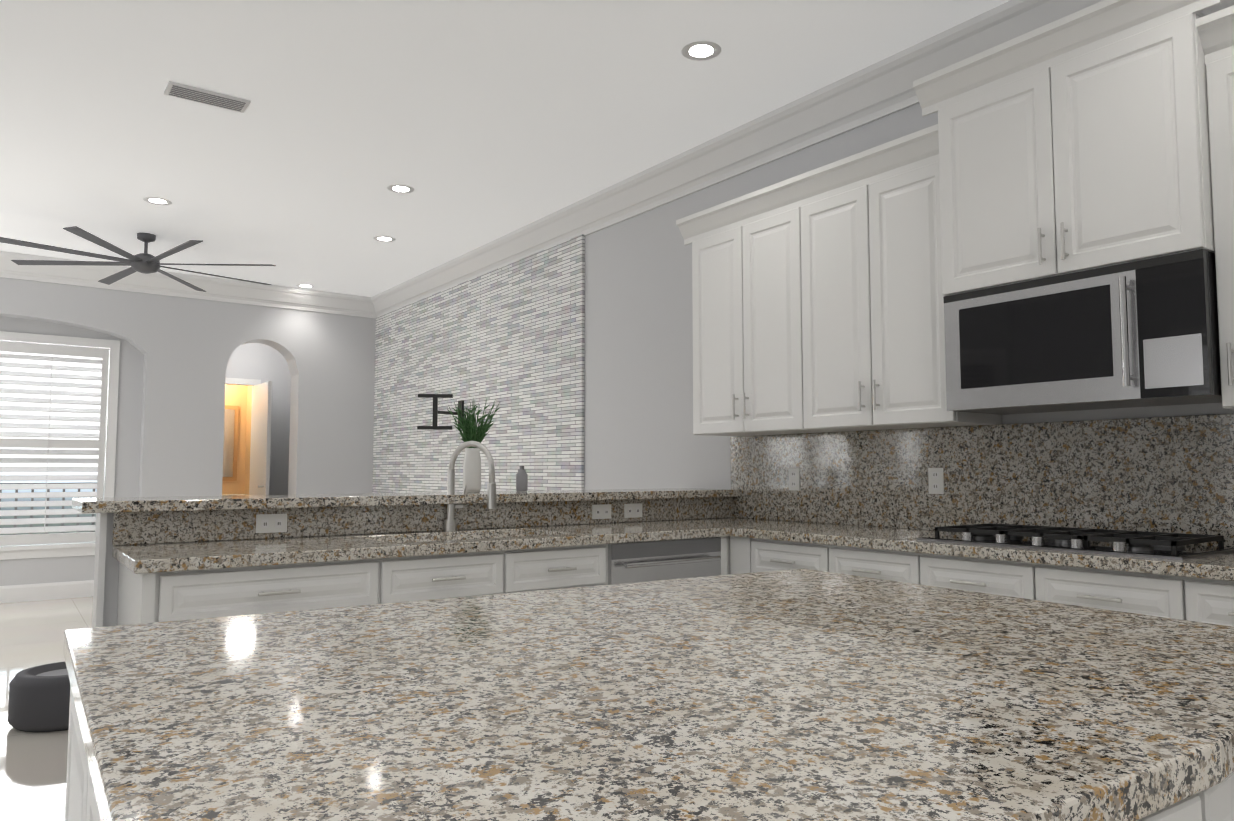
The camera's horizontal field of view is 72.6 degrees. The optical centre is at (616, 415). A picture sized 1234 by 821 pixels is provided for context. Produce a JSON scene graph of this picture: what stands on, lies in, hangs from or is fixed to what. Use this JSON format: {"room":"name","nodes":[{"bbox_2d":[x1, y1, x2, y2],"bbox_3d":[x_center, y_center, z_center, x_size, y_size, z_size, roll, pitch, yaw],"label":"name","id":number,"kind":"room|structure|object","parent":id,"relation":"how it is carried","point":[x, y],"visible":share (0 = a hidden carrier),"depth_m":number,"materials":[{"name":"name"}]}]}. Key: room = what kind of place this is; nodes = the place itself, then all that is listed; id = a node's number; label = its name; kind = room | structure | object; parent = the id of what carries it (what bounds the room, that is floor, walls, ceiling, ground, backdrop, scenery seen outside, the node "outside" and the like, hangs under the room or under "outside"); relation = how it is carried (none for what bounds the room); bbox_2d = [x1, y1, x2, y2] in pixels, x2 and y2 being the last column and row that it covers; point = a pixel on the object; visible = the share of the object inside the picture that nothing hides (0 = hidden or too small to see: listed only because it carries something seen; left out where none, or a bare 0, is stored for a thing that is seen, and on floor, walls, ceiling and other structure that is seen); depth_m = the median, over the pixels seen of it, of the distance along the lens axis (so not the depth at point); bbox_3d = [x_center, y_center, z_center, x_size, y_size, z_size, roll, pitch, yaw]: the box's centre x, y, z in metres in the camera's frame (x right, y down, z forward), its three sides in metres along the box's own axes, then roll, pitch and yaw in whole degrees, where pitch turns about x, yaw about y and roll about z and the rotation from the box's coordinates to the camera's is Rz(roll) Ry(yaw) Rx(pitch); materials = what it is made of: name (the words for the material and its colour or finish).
{"room":"kitchen","nodes":[
{"label":"kitchen","id":0,"kind":"room"},
{"bbox_2d":[0,596,92,820],"bbox_3d":[-2.073,1.436,3.443,6.350,0.060,15.000,3,-5,-36],"label":"floor","id":1,"kind":"structure","parent":0,"point":[33,770],"depth_m":3.78,"materials":[{"name":"tile"}]},
{"bbox_2d":[8,661,69,731],"bbox_3d":[-2.610,1.321,3.987,0.450,0.239,0.450,3,-5,-36],"label":"pouf","id":2,"kind":"object","parent":1,"relation":"on","point":[39,698],"visible":0.56,"depth_m":3.78,"materials":[{"name":"grey fabric"}]},
{"bbox_2d":[222,405,248,495],"bbox_3d":[-5.008,0.855,10.262,0.940,1.998,0.417,3,-5,-36],"label":"bathroom vanity","id":3,"kind":"object","parent":1,"relation":"on","point":[230,445],"visible":0.19,"depth_m":10.61,"materials":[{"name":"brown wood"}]},
{"bbox_2d":[112,560,387,625],"bbox_3d":[-1.303,0.938,2.951,0.737,0.870,0.593,3,-5,-36],"label":"base cabinet","id":4,"kind":"object","parent":1,"relation":"on","point":[165,596],"depth_m":2.73,"materials":[{"name":"white wood"}]},
{"bbox_2d":[112,516,815,575],"bbox_3d":[-0.377,0.527,3.635,3.056,0.040,0.600,3,-5,-36],"label":"countertop","id":5,"kind":"structure","parent":4,"relation":"on","point":[189,555],"depth_m":3.13,"materials":[{"name":"beige stone"}]},
{"bbox_2d":[392,532,531,543],"bbox_3d":[-0.623,0.638,3.477,0.840,0.227,0.450,3,-5,-36],"label":"sink","id":6,"kind":"object","parent":5,"relation":"in","point":[509,533],"depth_m":3.68,"materials":[{"name":"silver metal"}]},
{"bbox_2d":[440,441,499,531],"bbox_3d":[-0.645,0.311,3.684,0.160,0.398,0.210,3,-5,-36],"label":"faucet","id":7,"kind":"object","parent":5,"relation":"on","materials":[{"name":"silver metal"}]},
{"bbox_2d":[388,552,511,602],"bbox_3d":[-0.807,0.962,3.315,0.495,0.870,0.593,3,-5,-36],"label":"base cabinet","id":8,"kind":"object","parent":1,"relation":"on","point":[413,578],"depth_m":3.11,"materials":[{"name":"white wood"}]},
{"bbox_2d":[512,544,615,592],"bbox_3d":[-0.408,0.981,3.609,0.496,0.870,0.593,3,-5,-36],"label":"base cabinet","id":9,"kind":"object","parent":1,"relation":"on","point":[536,569],"depth_m":3.41,"materials":[{"name":"white wood"}]},
{"bbox_2d":[65,725,1233,820],"bbox_3d":[0.158,0.828,1.302,1.676,0.870,1.376,3,-5,-36],"label":"kitchen island","id":10,"kind":"object","parent":1,"relation":"on","point":[1213,800],"depth_m":0.86,"materials":[{"name":"painted wood"},{"name":"granite"}]},
{"bbox_2d":[63,569,1233,820],"bbox_3d":[0.149,0.375,1.346,1.700,0.040,1.371,3,-5,-36],"label":"island countertop","id":11,"kind":"structure","parent":10,"relation":"on","point":[793,694],"depth_m":0.94,"materials":[{"name":"beige stone"}]},
{"bbox_2d":[616,536,731,583],"bbox_3d":[0.084,1.005,3.970,0.727,0.870,0.593,3,-5,-36],"label":"dishwasher","id":12,"kind":"object","parent":1,"relation":"on","point":[658,560],"depth_m":3.74,"materials":[{"name":"silver metal"}]},
{"bbox_2d":[732,536,743,573],"bbox_3d":[0.813,1.011,4.063,0.596,0.870,0.132,3,-5,-36],"label":"base cabinet","id":13,"kind":"object","parent":1,"relation":"on","point":[737,544],"depth_m":3.92,"materials":[{"name":"white wood"}]},
{"bbox_2d":[744,540,823,572],"bbox_3d":[0.985,0.996,3.830,0.596,0.870,0.448,3,-5,-36],"label":"base cabinet","id":14,"kind":"object","parent":1,"relation":"on","point":[759,555],"depth_m":3.71,"materials":[{"name":"white wood"}]},
{"bbox_2d":[824,544,911,582],"bbox_3d":[1.245,0.972,3.477,0.596,0.870,0.430,3,-5,-36],"label":"base cabinet","id":15,"kind":"object","parent":1,"relation":"on","point":[894,566],"depth_m":3.33,"materials":[{"name":"white wood"}]},
{"bbox_2d":[912,552,1027,598],"bbox_3d":[1.502,0.949,3.130,0.596,0.870,0.435,3,-5,-36],"label":"base cabinet","id":16,"kind":"object","parent":1,"relation":"on","point":[997,577],"depth_m":2.98,"materials":[{"name":"white wood"}]},
{"bbox_2d":[1028,564,1175,618],"bbox_3d":[1.761,0.926,2.778,0.596,0.870,0.440,3,-5,-36],"label":"base cabinet","id":17,"kind":"object","parent":1,"relation":"on","point":[1130,592],"depth_m":2.62,"materials":[{"name":"white wood"}]},
{"bbox_2d":[728,524,1233,583],"bbox_3d":[1.440,0.499,3.218,0.626,0.040,2.228,3,-5,-36],"label":"countertop","id":18,"kind":"structure","parent":17,"relation":"on","point":[1190,561],"depth_m":2.89,"materials":[{"name":"beige stone"}]},
{"bbox_2d":[916,523,1233,560],"bbox_3d":[1.609,0.440,3.003,0.480,0.050,0.900,3,-5,-36],"label":"cooktop","id":19,"kind":"object","parent":18,"relation":"in","point":[1141,544],"depth_m":2.86,"materials":[{"name":"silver metal"}]},
{"bbox_2d":[1176,576,1233,626],"bbox_3d":[2.002,0.905,2.452,0.596,0.870,0.373,3,-5,-36],"label":"base cabinet","id":20,"kind":"object","parent":1,"relation":"on","point":[1204,601],"depth_m":2.41,"materials":[{"name":"white wood"}]},
{"bbox_2d":[0,277,375,585],"bbox_3d":[-4.897,0.153,7.978,5.230,3.100,0.300,3,-5,-36],"label":"wall","id":21,"kind":"structure","parent":0,"point":[175,354],"depth_m":8.33,"materials":[{"name":"white paint"}]},
{"bbox_2d":[0,580,93,602],"bbox_3d":[-1.433,1.280,2.668,5.850,0.150,12.580,3,-5,-36],"label":"baseboard","id":22,"kind":"structure","parent":21,"relation":"attached to","point":[40,591],"depth_m":7.67,"materials":[{"name":"white"}]},
{"bbox_2d":[0,331,119,559],"bbox_3d":[-5.627,0.264,7.502,2.020,2.045,0.167,3,-5,-36],"label":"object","id":23,"kind":"object","parent":21,"relation":"attached to","point":[74,548],"visible":0.96,"depth_m":7.76,"materials":[{"name":"white"}]},
{"bbox_2d":[222,343,290,494],"bbox_3d":[-4.429,0.399,9.801,1.500,2.850,2.100,3,-5,-36],"label":"wall","id":24,"kind":"structure","parent":0,"point":[263,363],"depth_m":10.25,"materials":[{"name":"white paint"}]},
{"bbox_2d":[225,378,260,385],"bbox_3d":[-4.673,0.688,9.776,0.940,2.270,0.020,3,-5,-36],"label":"door frame","id":25,"kind":"structure","parent":24,"relation":"attached to","point":[254,382],"depth_m":10.00,"materials":[{"name":"white"}]},
{"bbox_2d":[249,381,271,494],"bbox_3d":[-4.149,0.723,9.669,0.100,2.175,0.750,3,-5,-36],"label":"door","id":26,"kind":"structure","parent":24,"relation":"in","point":[259,480],"depth_m":9.62,"materials":[{"name":"white wood"}]},
{"bbox_2d":[72,488,743,512],"bbox_3d":[-0.702,0.391,4.002,3.156,0.040,0.480,3,-5,-36],"label":"countertop","id":27,"kind":"structure","parent":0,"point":[354,500],"depth_m":3.49,"materials":[{"name":"beige stone"}]},
{"bbox_2d":[447,399,499,491],"bbox_3d":[-0.700,0.144,4.152,0.230,0.470,0.229,3,-5,-36],"label":"potted plant","id":28,"kind":"object","parent":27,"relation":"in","point":[471,430],"visible":1,"depth_m":4.13,"materials":[{"name":"green plant"}]},
{"bbox_2d":[516,466,527,490],"bbox_3d":[-0.486,0.324,4.290,0.060,0.129,0.060,3,-5,-36],"label":"bottle","id":29,"kind":"object","parent":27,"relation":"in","point":[521,479],"visible":1,"depth_m":4.27,"materials":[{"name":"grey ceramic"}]},
{"bbox_2d":[0,0,1009,296],"bbox_3d":[-1.480,-1.770,2.848,6.350,0.060,13.000,3,-5,-36],"label":"ceiling","id":30,"kind":"structure","parent":0,"point":[474,124],"depth_m":4.49,"materials":[{"name":"white paint"}]},
{"bbox_2d":[0,226,275,291],"bbox_3d":[-3.847,-1.316,6.859,2.037,0.314,2.037,3,-5,-36],"label":"ceiling fan","id":31,"kind":"object","parent":30,"relation":"hanging from","point":[145,262],"visible":1,"depth_m":6.78,"materials":[{"name":"grey metal"}]},
{"bbox_2d":[143,197,171,204],"bbox_3d":[-3.285,-1.529,6.006,0.182,0.003,0.182,-4,-5,45],"label":"recessed light","id":32,"kind":"object","parent":30,"relation":"in","point":[153,200],"depth_m":6.01,"materials":[{"name":"white"}]},
{"bbox_2d":[164,81,250,112],"bbox_3d":[-2.109,-1.635,4.329,0.380,0.013,0.160,3,-5,-36],"label":"ceiling vent","id":33,"kind":"object","parent":30,"relation":"in","point":[202,96],"visible":0.98,"depth_m":4.31,"materials":[{"name":"white metal"}]},
{"bbox_2d":[296,284,314,287],"bbox_3d":[-3.251,-1.346,8.770,0.182,0.003,0.182,-1,-4,9],"label":"recessed light","id":34,"kind":"object","parent":30,"relation":"in","point":[299,285],"depth_m":8.78,"materials":[{"name":"white"}]},
{"bbox_2d":[373,236,395,241],"bbox_3d":[-1.934,-1.464,6.986,0.182,0.003,0.182,-1,-4,9],"label":"recessed light","id":35,"kind":"object","parent":30,"relation":"in","point":[379,238],"depth_m":6.97,"materials":[{"name":"white"}]},
{"bbox_2d":[387,184,413,192],"bbox_3d":[-1.479,-1.546,5.747,0.182,0.003,0.182,-4,-5,45],"label":"recessed light","id":36,"kind":"object","parent":30,"relation":"in","point":[398,189],"depth_m":5.74,"materials":[{"name":"white"}]},
{"bbox_2d":[681,41,720,60],"bbox_3d":[0.387,-1.671,3.859,0.182,0.003,0.182,-1,-4,9],"label":"recessed light","id":37,"kind":"object","parent":30,"relation":"in","point":[701,50],"depth_m":3.85,"materials":[{"name":"white"}]},
{"bbox_2d":[584,103,1233,489],"bbox_3d":[0.976,-0.074,4.549,0.150,3.100,13.000,3,-5,-36],"label":"wall","id":38,"kind":"structure","parent":0,"point":[638,389],"depth_m":5.41,"materials":[{"name":"white paint"}]},
{"bbox_2d":[372,234,584,492],"bbox_3d":[-1.479,0.236,7.719,0.024,2.900,4.159,3,-5,-36],"label":"stone wall","id":39,"kind":"structure","parent":38,"relation":"attached to","point":[510,337],"depth_m":7.14,"materials":[{"name":"tile"}]},
{"bbox_2d":[417,394,463,429],"bbox_3d":[-1.540,-0.024,7.427,0.440,0.310,0.225,3,-5,-36],"label":"wall bracket","id":40,"kind":"object","parent":39,"relation":"attached to","point":[436,412],"visible":0.79,"depth_m":7.35,"materials":[{"name":"black metal"}]},
{"bbox_2d":[0,0,1102,317],"bbox_3d":[-1.380,-1.639,2.789,5.850,0.210,12.400,3,-5,-36],"label":"crown molding","id":41,"kind":"structure","parent":38,"relation":"attached to","point":[874,92],"depth_m":5.21,"materials":[{"name":"white wood"}]},
{"bbox_2d":[688,200,771,439],"bbox_3d":[0.668,-0.494,4.567,0.350,1.200,0.390,3,-5,-36],"label":"upper cabinet","id":42,"kind":"object","parent":38,"relation":"attached to","point":[711,232],"depth_m":4.47,"materials":[{"name":"white wood"}]},
{"bbox_2d":[736,176,835,435],"bbox_3d":[0.899,-0.515,4.254,0.350,1.200,0.390,3,-5,-36],"label":"upper cabinet","id":43,"kind":"object","parent":38,"relation":"attached to","point":[766,218],"depth_m":4.17,"materials":[{"name":"white wood"}]},
{"bbox_2d":[796,153,883,435],"bbox_3d":[1.131,-0.535,3.941,0.350,1.200,0.390,3,-5,-36],"label":"upper cabinet","id":44,"kind":"object","parent":38,"relation":"attached to","point":[832,385],"depth_m":3.85,"materials":[{"name":"white wood"}]},
{"bbox_2d":[860,128,1007,431],"bbox_3d":[1.362,-0.556,3.627,0.350,1.200,0.390,3,-5,-36],"label":"upper cabinet","id":45,"kind":"object","parent":38,"relation":"attached to","point":[890,334],"depth_m":3.55,"materials":[{"name":"white wood"}]},
{"bbox_2d":[928,28,1051,299],"bbox_3d":[1.583,-0.916,3.292,0.420,0.885,0.450,3,-5,-36],"label":"upper cabinet","id":46,"kind":"object","parent":38,"relation":"attached to","point":[990,165],"depth_m":3.17,"materials":[{"name":"white wood"}]},
{"bbox_2d":[940,252,1219,419],"bbox_3d":[1.716,-0.258,3.066,0.404,0.452,0.888,3,-5,-36],"label":"microwave","id":47,"kind":"object","parent":38,"relation":"attached to","point":[1147,334],"depth_m":2.88,"materials":[{"name":"silver metal"}]},
{"bbox_2d":[1040,0,1233,279],"bbox_3d":[1.850,-0.940,2.930,0.420,0.885,0.450,3,-5,-36],"label":"upper cabinet","id":48,"kind":"object","parent":38,"relation":"attached to","point":[1128,121],"depth_m":2.79,"materials":[{"name":"white wood"}]},
{"bbox_2d":[1204,4,1233,415],"bbox_3d":[2.112,-0.638,2.613,0.350,1.230,0.338,3,-5,-36],"label":"upper cabinet","id":49,"kind":"object","parent":38,"relation":"attached to","point":[1220,25],"depth_m":2.62,"materials":[{"name":"white wood"}]},
{"label":"outside","id":50,"kind":"structure","parent":0,"visible":0},
{"bbox_2d":[0,351,101,534],"bbox_3d":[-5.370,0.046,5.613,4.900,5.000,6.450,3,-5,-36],"label":"window blinds","id":51,"kind":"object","parent":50,"point":[11,360],"depth_m":9.00,"materials":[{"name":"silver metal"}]}
]}

